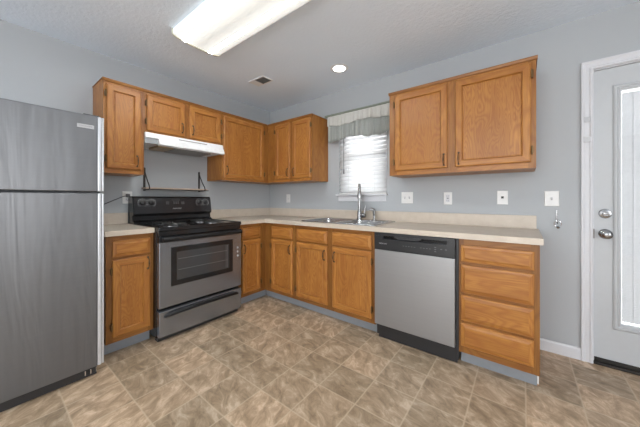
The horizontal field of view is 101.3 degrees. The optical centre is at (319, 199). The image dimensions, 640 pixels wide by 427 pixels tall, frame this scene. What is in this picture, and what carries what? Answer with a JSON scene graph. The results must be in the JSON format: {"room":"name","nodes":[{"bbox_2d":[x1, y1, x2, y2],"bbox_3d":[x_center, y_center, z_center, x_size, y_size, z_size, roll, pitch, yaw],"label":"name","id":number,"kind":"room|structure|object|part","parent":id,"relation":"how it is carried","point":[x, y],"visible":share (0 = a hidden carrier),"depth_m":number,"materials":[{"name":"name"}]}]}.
{"room":"kitchen","nodes":[
{"label":"kitchen","id":0,"kind":"room"},
{"bbox_2d":[0,19,269,212],"bbox_3d":[-2.408,-0.072,1.816,0.120,2.429,5.300,0,0,38],"label":"wall","id":1,"kind":"structure","parent":0,"point":[36,68],"depth_m":2.39,"materials":[{"name":"grey paint"}]},
{"bbox_2d":[104,213,127,224],"bbox_3d":[-1.909,0.177,2.345,0.019,0.102,0.317,0,0,38],"label":"backsplash","id":2,"kind":"structure","parent":1,"relation":"attached to","point":[109,218],"depth_m":2.39,"materials":[{"name":"beige laminate"}]},
{"bbox_2d":[104,194,129,204],"bbox_3d":[-1.901,0.031,2.337,0.028,0.161,0.347,0,0,38],"label":"power cord","id":3,"kind":"object","parent":1,"relation":"attached to","point":[127,195],"visible":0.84,"depth_m":2.42,"materials":[{"name":"black plastic"}]},
{"bbox_2d":[92,76,143,176],"bbox_3d":[-1.745,-0.593,2.278,0.360,0.759,0.291,0,0,38],"label":"upper cabinet","id":4,"kind":"object","parent":1,"relation":"attached to","point":[120,104],"visible":0.98,"depth_m":2.18,"materials":[{"name":"brown wood"}]},
{"bbox_3d":[-1.760,-0.960,2.289,0.320,0.025,0.291,0,0,38],"label":"moulding","id":5,"kind":"part","parent":4,"relation":"part of","materials":[{"name":"brown wood"}]},
{"bbox_3d":[-1.635,-0.590,2.193,0.020,0.680,0.242,0,0,38],"label":"door","id":6,"kind":"part","parent":4,"relation":"part of","materials":[{"name":"brown wood"}]},
{"bbox_3d":[-1.638,-0.590,2.196,0.007,0.578,0.140,0,0,38],"label":"door panel","id":7,"kind":"part","parent":4,"relation":"part of","materials":[{"name":"brown wood"}]},
{"bbox_2d":[122,191,131,203],"bbox_3d":[-1.818,-0.016,2.475,0.008,0.114,0.078,0,0,38],"label":"electrical outlet","id":8,"kind":"object","parent":1,"relation":"attached to","point":[124,199],"visible":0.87,"depth_m":2.46,"materials":[{"name":"white plastic"}]},
{"bbox_2d":[141,167,208,191],"bbox_3d":[-1.508,-0.198,2.765,0.140,0.231,0.638,0,0,38],"label":"wall shelf","id":9,"kind":"object","parent":1,"relation":"attached to","point":[144,187],"visible":0.93,"depth_m":2.64,"materials":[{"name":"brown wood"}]},
{"bbox_3d":[-1.464,-0.096,2.731,0.008,0.008,0.638,0,0,38],"label":"rail","id":10,"kind":"part","parent":9,"relation":"part of","materials":[{"name":"wood"}]},
{"bbox_2d":[144,89,221,144],"bbox_3d":[-1.425,-0.784,2.693,0.360,0.378,0.756,0,0,38],"label":"upper cabinet","id":11,"kind":"object","parent":1,"relation":"attached to","point":[164,114],"visible":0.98,"depth_m":2.54,"materials":[{"name":"brown wood"}]},
{"bbox_3d":[-1.433,-0.770,2.453,0.020,0.320,0.332,0,0,38],"label":"door","id":12,"kind":"part","parent":11,"relation":"part of","materials":[{"name":"brown wood"}]},
{"bbox_3d":[-1.437,-0.770,2.456,0.007,0.218,0.230,0,0,38],"label":"door panel","id":13,"kind":"part","parent":11,"relation":"part of","materials":[{"name":"brown wood"}]},
{"bbox_3d":[-1.439,-0.960,2.704,0.320,0.025,0.756,0,0,38],"label":"moulding","id":14,"kind":"part","parent":11,"relation":"part of","materials":[{"name":"brown wood"}]},
{"bbox_3d":[-1.200,-0.770,2.756,0.020,0.320,0.340,0,0,38],"label":"door","id":15,"kind":"part","parent":11,"relation":"part of","materials":[{"name":"brown wood"}]},
{"bbox_3d":[-1.203,-0.770,2.758,0.007,0.218,0.238,0,0,38],"label":"door panel","id":16,"kind":"part","parent":11,"relation":"part of","materials":[{"name":"brown wood"}]},
{"bbox_2d":[144,132,224,156],"bbox_3d":[-1.421,-0.536,2.692,0.362,0.113,0.755,0,0,38],"label":"range hood","id":17,"kind":"object","parent":1,"relation":"attached to","point":[152,141],"visible":0.96,"depth_m":2.57,"materials":[{"name":"white metal"}]},
{"bbox_3d":[-1.505,-0.524,2.343,0.004,0.048,0.098,0,0,38],"label":"panel","id":18,"kind":"part","parent":17,"relation":"part of","materials":[{"name":"white metal"}]},
{"bbox_2d":[207,111,276,184],"bbox_3d":[-0.895,-0.593,3.378,0.360,0.759,0.974,0,0,38],"label":"upper cabinet","id":19,"kind":"object","parent":1,"relation":"attached to","point":[244,140],"visible":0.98,"depth_m":3.11,"materials":[{"name":"brown wood"}]},
{"bbox_3d":[-0.899,-0.583,3.144,0.020,0.694,0.569,0,0,38],"label":"door","id":20,"kind":"part","parent":19,"relation":"part of","materials":[{"name":"brown wood"}]},
{"bbox_3d":[-0.903,-0.583,3.147,0.007,0.592,0.467,0,0,38],"label":"door panel","id":21,"kind":"part","parent":19,"relation":"part of","materials":[{"name":"brown wood"}]},
{"bbox_3d":[-0.895,-0.592,3.182,0.019,0.756,0.664,0,0,38],"label":"frame","id":22,"kind":"part","parent":19,"relation":"part of","materials":[{"name":"brown wood"}]},
{"bbox_3d":[-1.009,-0.960,3.262,0.320,0.025,0.651,0,0,38],"label":"moulding","id":23,"kind":"part","parent":19,"relation":"part of","materials":[{"name":"brown wood"}]},
{"bbox_2d":[0,295,639,426],"bbox_3d":[-0.263,1.192,0.159,5.540,0.100,5.540,0,0,38],"label":"floor","id":24,"kind":"structure","parent":0,"point":[270,361],"depth_m":1.59,"materials":[{"name":"tile"}]},
{"bbox_2d":[0,98,103,411],"bbox_3d":[-1.943,0.298,1.646,0.764,1.680,0.760,0,0,38],"label":"refrigerator","id":25,"kind":"object","parent":24,"relation":"on","point":[52,159],"visible":1,"depth_m":1.51,"materials":[{"name":"grey metal"}]},
{"bbox_3d":[-1.681,0.517,1.422,0.068,1.110,0.726,0,0,38],"label":"fresh food door","id":26,"kind":"part","parent":25,"relation":"part of","materials":[{"name":"metal"}]},
{"bbox_3d":[-1.681,-0.291,1.422,0.068,0.482,0.726,0,0,38],"label":"freezer door","id":27,"kind":"part","parent":25,"relation":"part of","materials":[{"name":"metal"}]},
{"bbox_3d":[-1.448,-0.291,1.722,0.070,0.480,0.034,0,0,38],"label":"edge trim","id":28,"kind":"part","parent":25,"relation":"part of","materials":[{"name":"silver metal"}]},
{"bbox_3d":[-1.448,0.517,1.722,0.070,1.108,0.034,0,0,38],"label":"edge trim","id":29,"kind":"part","parent":25,"relation":"part of","materials":[{"name":"silver metal"}]},
{"bbox_2d":[104,233,152,354],"bbox_3d":[-1.651,0.704,2.154,0.658,0.876,0.304,0,0,38],"label":"base cabinet","id":30,"kind":"object","parent":24,"relation":"on","point":[128,259],"visible":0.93,"depth_m":1.97,"materials":[{"name":"brown wood"}]},
{"bbox_2d":[104,213,154,236],"bbox_3d":[-1.664,0.196,2.156,0.638,0.140,0.317,0,0,38],"label":"countertop","id":31,"kind":"structure","parent":30,"relation":"on","point":[115,224],"depth_m":2.12,"materials":[{"name":"beige laminate"}]},
{"bbox_3d":[-1.419,0.362,1.982,0.020,0.116,0.244,0,0,38],"label":"drawer","id":32,"kind":"part","parent":30,"relation":"part of","materials":[{"name":"brown wood"}]},
{"bbox_3d":[-1.419,0.720,1.982,0.020,0.559,0.244,0,0,38],"label":"door","id":33,"kind":"part","parent":30,"relation":"part of","materials":[{"name":"brown wood"}]},
{"bbox_3d":[-1.423,0.720,1.985,0.007,0.457,0.142,0,0,38],"label":"door panel","id":34,"kind":"part","parent":30,"relation":"part of","materials":[{"name":"brown wood"}]},
{"bbox_2d":[128,196,241,341],"bbox_3d":[-1.288,0.557,2.553,0.744,1.170,0.764,0,0,38],"label":"range","id":35,"kind":"object","parent":24,"relation":"on","point":[197,256],"visible":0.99,"depth_m":2.36,"materials":[{"name":"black metal"}]},
{"bbox_2d":[133,219,240,231],"bbox_3d":[-1.296,0.240,2.559,0.672,0.032,0.764,0,0,38],"label":"cooktop","id":36,"kind":"object","parent":35,"relation":"in","point":[160,225],"depth_m":2.41,"materials":[{"name":"black metal"}]},
{"bbox_3d":[-1.089,1.117,2.399,0.055,0.042,0.742,0,0,38],"label":"kick plate","id":37,"kind":"part","parent":35,"relation":"part of","materials":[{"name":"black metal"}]},
{"bbox_3d":[-1.052,0.277,2.371,0.038,0.039,0.754,0,0,38],"label":"vent trim","id":38,"kind":"part","parent":35,"relation":"part of","materials":[{"name":"black metal"}]},
{"bbox_3d":[-1.047,0.993,2.367,0.046,0.202,0.756,0,0,38],"label":"storage drawer","id":39,"kind":"part","parent":35,"relation":"part of","materials":[{"name":"metal"}]},
{"bbox_3d":[-1.047,0.583,2.367,0.046,0.566,0.756,0,0,38],"label":"oven door","id":40,"kind":"part","parent":35,"relation":"part of","materials":[{"name":"metal"}]},
{"bbox_3d":[-1.014,0.924,2.341,0.053,0.045,0.681,0,0,38],"label":"drawer handle","id":41,"kind":"part","parent":35,"relation":"part of","materials":[{"name":"metal"}]},
{"bbox_3d":[-1.011,0.321,2.339,0.044,0.036,0.722,0,0,38],"label":"oven handle","id":42,"kind":"part","parent":35,"relation":"part of","materials":[{"name":"metal"}]},
{"bbox_2d":[238,223,265,303],"bbox_3d":[-0.944,0.704,3.070,0.658,0.876,0.458,0,0,38],"label":"base cabinet","id":43,"kind":"object","parent":24,"relation":"on","point":[252,285],"visible":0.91,"depth_m":2.88,"materials":[{"name":"brown wood"}]},
{"bbox_3d":[-0.745,0.362,2.856,0.020,0.116,0.240,0,0,38],"label":"drawer","id":44,"kind":"part","parent":43,"relation":"part of","materials":[{"name":"brown wood"}]},
{"bbox_3d":[-0.745,0.720,2.856,0.020,0.559,0.240,0,0,38],"label":"door","id":45,"kind":"part","parent":43,"relation":"part of","materials":[{"name":"brown wood"}]},
{"bbox_3d":[-0.748,0.720,2.859,0.007,0.457,0.138,0,0,38],"label":"door panel","id":46,"kind":"part","parent":43,"relation":"part of","materials":[{"name":"brown wood"}]},
{"bbox_2d":[265,223,299,305],"bbox_3d":[-0.515,0.704,3.283,1.072,0.876,0.658,0,0,38],"label":"base cabinet","id":47,"kind":"object","parent":24,"relation":"on","point":[279,238],"visible":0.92,"depth_m":2.86,"materials":[{"name":"brown wood"}]},
{"bbox_3d":[-0.417,0.362,2.843,0.320,0.116,0.020,0,0,38],"label":"drawer","id":48,"kind":"part","parent":47,"relation":"part of","materials":[{"name":"brown wood"}]},
{"bbox_3d":[-0.417,0.720,2.843,0.320,0.559,0.020,0,0,38],"label":"door","id":49,"kind":"part","parent":47,"relation":"part of","materials":[{"name":"brown wood"}]},
{"bbox_3d":[-0.414,0.720,2.846,0.218,0.457,0.007,0,0,38],"label":"door panel","id":50,"kind":"part","parent":47,"relation":"part of","materials":[{"name":"brown wood"}]},
{"bbox_2d":[210,208,543,245],"bbox_3d":[0.163,0.196,2.548,3.049,0.140,0.994,0,0,38],"label":"countertop","id":51,"kind":"structure","parent":47,"relation":"on","point":[520,229],"depth_m":2.32,"materials":[{"name":"beige laminate"}]},
{"bbox_2d":[301,218,395,225],"bbox_3d":[0.281,0.304,2.687,0.840,0.172,0.525,0,0,38],"label":"sink","id":52,"kind":"object","parent":51,"relation":"in","point":[365,222],"visible":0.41,"depth_m":2.73,"materials":[{"name":"metal"}]},
{"bbox_3d":[0.105,0.305,2.788,0.378,0.170,0.410,0,0,38],"label":"bowl","id":53,"kind":"part","parent":52,"relation":"part of","materials":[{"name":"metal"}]},
{"bbox_3d":[0.423,0.305,2.542,0.378,0.170,0.410,0,0,38],"label":"bowl","id":54,"kind":"part","parent":52,"relation":"part of","materials":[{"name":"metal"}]},
{"bbox_2d":[369,208,375,219],"bbox_3d":[0.549,0.154,2.741,0.081,0.133,0.048,0,0,0],"label":"sprayer","id":55,"kind":"object","parent":52,"relation":"on","point":[370,209],"visible":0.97,"depth_m":2.73,"materials":[{"name":"silver metal"}]},
{"bbox_3d":[0.546,0.130,2.739,0.074,0.085,0.035,0,0,-4],"label":"spray handle","id":56,"kind":"part","parent":55,"relation":"part of","materials":[{"name":"silver metal"}]},
{"bbox_2d":[357,183,365,219],"bbox_3d":[0.422,0.026,2.801,0.110,0.389,0.145,0,0,38],"label":"faucet","id":57,"kind":"object","parent":51,"relation":"on","point":[360,215],"visible":1,"depth_m":2.81,"materials":[{"name":"silver metal"}]},
{"bbox_3d":[0.421,-0.019,2.799,0.030,0.299,0.134,0,0,8],"label":"spout","id":58,"kind":"part","parent":57,"relation":"part of","materials":[{"name":"silver metal"}]},
{"bbox_3d":[0.467,0.134,2.820,0.062,0.132,0.050,0,0,38],"label":"lever","id":59,"kind":"part","parent":57,"relation":"part of","materials":[{"name":"silver metal"}]},
{"bbox_2d":[295,225,376,331],"bbox_3d":[0.271,0.704,2.676,0.912,0.876,0.658,0,0,38],"label":"base cabinet","id":60,"kind":"object","parent":24,"relation":"on","point":[335,268],"visible":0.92,"depth_m":2.40,"materials":[{"name":"brown wood"}]},
{"bbox_3d":[-0.087,0.720,2.588,0.390,0.559,0.020,0,0,38],"label":"door","id":61,"kind":"part","parent":60,"relation":"part of","materials":[{"name":"brown wood"}]},
{"bbox_3d":[-0.084,0.720,2.591,0.288,0.457,0.007,0,0,38],"label":"door panel","id":62,"kind":"part","parent":60,"relation":"part of","materials":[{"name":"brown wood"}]},
{"bbox_3d":[-0.087,0.362,2.588,0.390,0.116,0.020,0,0,38],"label":"false drawer","id":63,"kind":"part","parent":60,"relation":"part of","materials":[{"name":"brown wood"}]},
{"bbox_3d":[0.275,0.720,2.314,0.295,0.457,0.007,0,0,38],"label":"door panel","id":64,"kind":"part","parent":60,"relation":"part of","materials":[{"name":"brown wood"}]},
{"bbox_3d":[0.272,0.362,2.310,0.397,0.116,0.020,0,0,38],"label":"false drawer","id":65,"kind":"part","parent":60,"relation":"part of","materials":[{"name":"brown wood"}]},
{"bbox_3d":[0.272,0.720,2.310,0.397,0.559,0.020,0,0,38],"label":"door","id":66,"kind":"part","parent":60,"relation":"part of","materials":[{"name":"brown wood"}]},
{"bbox_2d":[374,232,460,362],"bbox_3d":[0.874,0.703,2.201,0.614,0.867,0.618,0,0,38],"label":"dishwasher","id":67,"kind":"object","parent":24,"relation":"on","point":[417,276],"visible":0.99,"depth_m":1.94,"materials":[{"name":"silver metal"}]},
{"bbox_3d":[0.662,0.307,1.986,0.200,0.030,0.018,0,0,38],"label":"latch handle","id":68,"kind":"part","parent":67,"relation":"part of","materials":[{"name":"black plastic"}]},
{"bbox_3d":[0.696,0.338,1.984,0.598,0.136,0.044,0,0,38],"label":"control panel","id":69,"kind":"part","parent":67,"relation":"part of","materials":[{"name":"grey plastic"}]},
{"bbox_3d":[0.731,1.077,2.012,0.588,0.118,0.032,0,0,38],"label":"kick plate","id":70,"kind":"part","parent":67,"relation":"part of","materials":[{"name":"black plastic"}]},
{"bbox_2d":[459,239,539,385],"bbox_3d":[1.300,0.704,1.900,0.426,0.876,0.627,0,0,38],"label":"base cabinet","id":71,"kind":"object","parent":24,"relation":"on","point":[499,282],"visible":0.95,"depth_m":1.65,"materials":[{"name":"brown wood"}]},
{"bbox_3d":[1.110,0.914,1.663,0.386,0.156,0.020,0,0,38],"label":"drawer","id":72,"kind":"part","parent":71,"relation":"part of","materials":[{"name":"brown wood"}]},
{"bbox_3d":[1.110,0.733,1.663,0.386,0.170,0.020,0,0,38],"label":"drawer","id":73,"kind":"part","parent":71,"relation":"part of","materials":[{"name":"brown wood"}]},
{"bbox_3d":[1.110,0.536,1.663,0.386,0.188,0.020,0,0,38],"label":"drawer","id":74,"kind":"part","parent":71,"relation":"part of","materials":[{"name":"brown wood"}]},
{"bbox_3d":[1.110,0.366,1.663,0.386,0.112,0.020,0,0,38],"label":"drawer","id":75,"kind":"part","parent":71,"relation":"part of","materials":[{"name":"brown wood"}]},
{"bbox_2d":[0,0,639,111],"bbox_3d":[-0.263,-1.336,0.159,5.540,0.100,5.540,0,0,38],"label":"ceiling","id":76,"kind":"structure","parent":0,"point":[376,39],"depth_m":2.07,"materials":[{"name":"paint"}]},
{"bbox_2d":[171,0,309,56],"bbox_3d":[-0.506,-1.252,1.750,1.234,0.067,0.396,0,0,38],"label":"ceiling light","id":77,"kind":"object","parent":76,"relation":"attached to","point":[214,27],"visible":1,"depth_m":1.82,"materials":[{"name":"white plastic"}]},
{"bbox_2d":[249,75,272,86],"bbox_3d":[-0.644,-1.282,2.848,0.240,0.008,0.140,0,0,38],"label":"ceiling vent","id":78,"kind":"object","parent":76,"relation":"in","point":[261,80],"visible":1,"depth_m":2.83,"materials":[{"name":"white metal"}]},
{"bbox_2d":[330,64,347,72],"bbox_3d":[0.189,-1.281,2.573,0.176,0.010,0.176,0,0,38],"label":"recessed light","id":79,"kind":"object","parent":76,"relation":"in","point":[337,68],"visible":1,"depth_m":2.56,"materials":[{"name":"white glass"}]},
{"bbox_2d":[270,1,639,347],"bbox_3d":[1.346,-0.072,2.340,5.420,2.429,0.120,0,0,38],"label":"wall","id":80,"kind":"structure","parent":0,"point":[561,50],"depth_m":1.99,"materials":[{"name":"grey paint"}]},
{"bbox_2d":[286,194,289,202],"bbox_3d":[-0.444,-0.010,3.636,0.072,0.114,0.017,0,0,38],"label":"light switch","id":81,"kind":"object","parent":80,"relation":"attached to","point":[287,195],"visible":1,"depth_m":3.64,"materials":[{"name":"white plastic"}]},
{"bbox_2d":[268,113,327,183],"bbox_3d":[-0.304,-0.593,3.310,0.757,0.759,0.360,0,0,38],"label":"upper cabinet","id":82,"kind":"object","parent":80,"relation":"attached to","point":[297,146],"visible":0.99,"depth_m":3.13,"materials":[{"name":"brown wood"}]},
{"bbox_3d":[-0.466,-0.590,3.263,0.150,0.578,0.007,0,0,38],"label":"door panel","id":83,"kind":"part","parent":82,"relation":"part of","materials":[{"name":"brown wood"}]},
{"bbox_3d":[-0.468,-0.590,3.260,0.252,0.680,0.020,0,0,38],"label":"door","id":84,"kind":"part","parent":82,"relation":"part of","materials":[{"name":"brown wood"}]},
{"bbox_3d":[-0.288,-0.960,3.321,0.744,0.025,0.320,0,0,38],"label":"moulding","id":85,"kind":"part","parent":82,"relation":"part of","materials":[{"name":"brown wood"}]},
{"bbox_3d":[-0.220,-0.590,3.068,0.282,0.680,0.020,0,0,38],"label":"door","id":86,"kind":"part","parent":82,"relation":"part of","materials":[{"name":"brown wood"}]},
{"bbox_3d":[-0.217,-0.590,3.071,0.180,0.578,0.007,0,0,38],"label":"door panel","id":87,"kind":"part","parent":82,"relation":"part of","materials":[{"name":"brown wood"}]},
{"bbox_2d":[325,100,389,142],"bbox_3d":[0.431,-0.831,2.898,0.888,0.334,0.114,0,0,38],"label":"window valance","id":88,"kind":"object","parent":80,"relation":"attached to","point":[374,119],"visible":0.97,"depth_m":2.84,"materials":[{"name":"grey fabric"}]},
{"bbox_3d":[0.434,-0.983,2.902,0.888,0.031,0.104,0,0,38],"label":"rod","id":89,"kind":"part","parent":88,"relation":"part of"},
{"bbox_2d":[336,131,387,201],"bbox_3d":[0.483,-0.447,2.974,0.644,0.942,0.152,0,0,38],"label":"window","id":90,"kind":"structure","parent":80,"relation":"in","point":[341,197],"depth_m":2.91,"materials":[{"name":"white paint"}]},
{"bbox_3d":[0.450,-0.047,2.930,0.644,0.018,0.042,0,0,38],"label":"sill","id":91,"kind":"part","parent":90,"relation":"part of","materials":[{"name":"white paint"}]},
{"bbox_2d":[339,132,386,193],"bbox_3d":[0.473,-0.485,2.949,0.592,0.855,0.064,0,0,38],"label":"window blind","id":92,"kind":"object","parent":90,"relation":"attached to","point":[372,176],"visible":0.68,"depth_m":2.93,"materials":[{"name":"white plastic"}]},
{"bbox_3d":[0.476,-0.065,2.953,0.589,0.014,0.042,0,0,38],"label":"rail","id":93,"kind":"part","parent":92,"relation":"part of","materials":[{"name":"white plastic"}]},
{"bbox_2d":[210,208,536,228],"bbox_3d":[0.158,0.177,2.552,3.038,0.102,0.994,0,0,38],"label":"backsplash","id":94,"kind":"structure","parent":80,"relation":"attached to","point":[490,220],"depth_m":2.60,"materials":[{"name":"beige laminate"}]},
{"bbox_2d":[401,192,412,202],"bbox_3d":[0.869,-0.015,2.621,0.118,0.114,0.017,0,0,38],"label":"light switch","id":95,"kind":"object","parent":80,"relation":"attached to","point":[406,197],"visible":1,"depth_m":2.62,"materials":[{"name":"white plastic"}]},
{"bbox_2d":[444,192,451,204],"bbox_3d":[1.168,-0.008,2.396,0.072,0.114,0.009,0,0,38],"label":"electrical outlet","id":96,"kind":"object","parent":80,"relation":"attached to","point":[447,195],"visible":1,"depth_m":2.39,"materials":[{"name":"white plastic"}]},
{"bbox_2d":[388,55,537,177],"bbox_3d":[1.133,-0.593,2.199,1.058,0.759,0.360,0,0,38],"label":"upper cabinet","id":97,"kind":"object","parent":80,"relation":"attached to","point":[482,121],"visible":1,"depth_m":2.02,"materials":[{"name":"brown wood"}]},
{"bbox_3d":[0.853,-0.592,2.245,0.334,0.574,0.007,0,0,38],"label":"door panel","id":98,"kind":"part","parent":97,"relation":"part of","materials":[{"name":"brown wood"}]},
{"bbox_3d":[0.850,-0.592,2.241,0.436,0.676,0.020,0,0,38],"label":"door","id":99,"kind":"part","parent":97,"relation":"part of","materials":[{"name":"brown wood"}]},
{"bbox_3d":[1.145,-0.960,2.214,1.058,0.025,0.320,0,0,38],"label":"moulding","id":100,"kind":"part","parent":97,"relation":"part of","materials":[{"name":"brown wood"}]},
{"bbox_3d":[1.256,-0.592,1.933,0.365,0.574,0.007,0,0,38],"label":"door panel","id":101,"kind":"part","parent":97,"relation":"part of","materials":[{"name":"brown wood"}]},
{"bbox_3d":[1.253,-0.592,1.930,0.467,0.676,0.020,0,0,38],"label":"door","id":102,"kind":"part","parent":97,"relation":"part of","materials":[{"name":"brown wood"}]},
{"bbox_2d":[497,190,507,204],"bbox_3d":[1.493,-0.014,2.146,0.074,0.114,0.007,0,0,38],"label":"phone jack","id":103,"kind":"object","parent":80,"relation":"attached to","point":[502,196],"visible":1,"depth_m":2.14,"materials":[{"name":"white plastic"}]},
{"bbox_2d":[544,191,558,205],"bbox_3d":[1.730,-0.005,1.957,0.084,0.114,0.017,0,0,38],"label":"light switch","id":104,"kind":"object","parent":80,"relation":"attached to","point":[551,198],"visible":1,"depth_m":1.96,"materials":[{"name":"white plastic"}]},
{"bbox_2d":[554,210,561,228],"bbox_3d":[1.750,0.150,1.930,0.031,0.135,0.038,0,0,-15],"label":"wall hook","id":105,"kind":"object","parent":80,"relation":"attached to","point":[557,227],"visible":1,"depth_m":1.94,"materials":[{"name":"silver metal"}]},
{"bbox_2d":[540,338,580,359],"bbox_3d":[1.758,1.100,1.938,0.244,0.084,0.012,0,0,38],"label":"baseboard","id":106,"kind":"structure","parent":80,"relation":"attached to","point":[555,347],"depth_m":1.93,"materials":[{"name":"white paint"}]},
{"bbox_2d":[581,50,639,363],"bbox_3d":[2.238,0.090,1.564,0.970,2.105,0.018,0,0,38],"label":"trim","id":107,"kind":"structure","parent":80,"relation":"attached to","point":[587,68],"depth_m":1.84,"materials":[{"name":"white paint"}]},
{"bbox_2d":[584,117,589,121],"bbox_3d":[1.869,-0.558,1.835,0.030,0.036,0.003,0,0,38],"label":"strip","id":108,"kind":"object","parent":107,"relation":"attached to","point":[586,119],"visible":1,"depth_m":1.83,"materials":[{"name":"silver metal"}]},
{"bbox_2d":[593,60,639,375],"bbox_3d":[2.261,0.120,1.594,0.850,2.045,0.182,0,0,38],"label":"door","id":109,"kind":"structure","parent":80,"relation":"in","point":[616,114],"depth_m":1.76,"materials":[{"name":"white paint"}]},
{"bbox_3d":[1.939,0.239,1.775,0.068,0.068,0.074,0,0,38],"label":"knob","id":110,"kind":"part","parent":109,"relation":"part of","materials":[{"name":"silver metal"}]},
{"bbox_3d":[2.252,0.055,1.583,0.656,1.651,0.032,0,0,38],"label":"glazing frame","id":111,"kind":"part","parent":109,"relation":"part of","materials":[{"name":"white paint"}]},
{"bbox_2d":[622,90,639,324],"bbox_3d":[2.263,0.055,1.597,0.568,1.555,0.011,0,0,38],"label":"blind","id":112,"kind":"object","parent":109,"relation":"attached to","point":[630,100],"depth_m":1.75,"materials":[{"name":"white plastic"}]}
]}

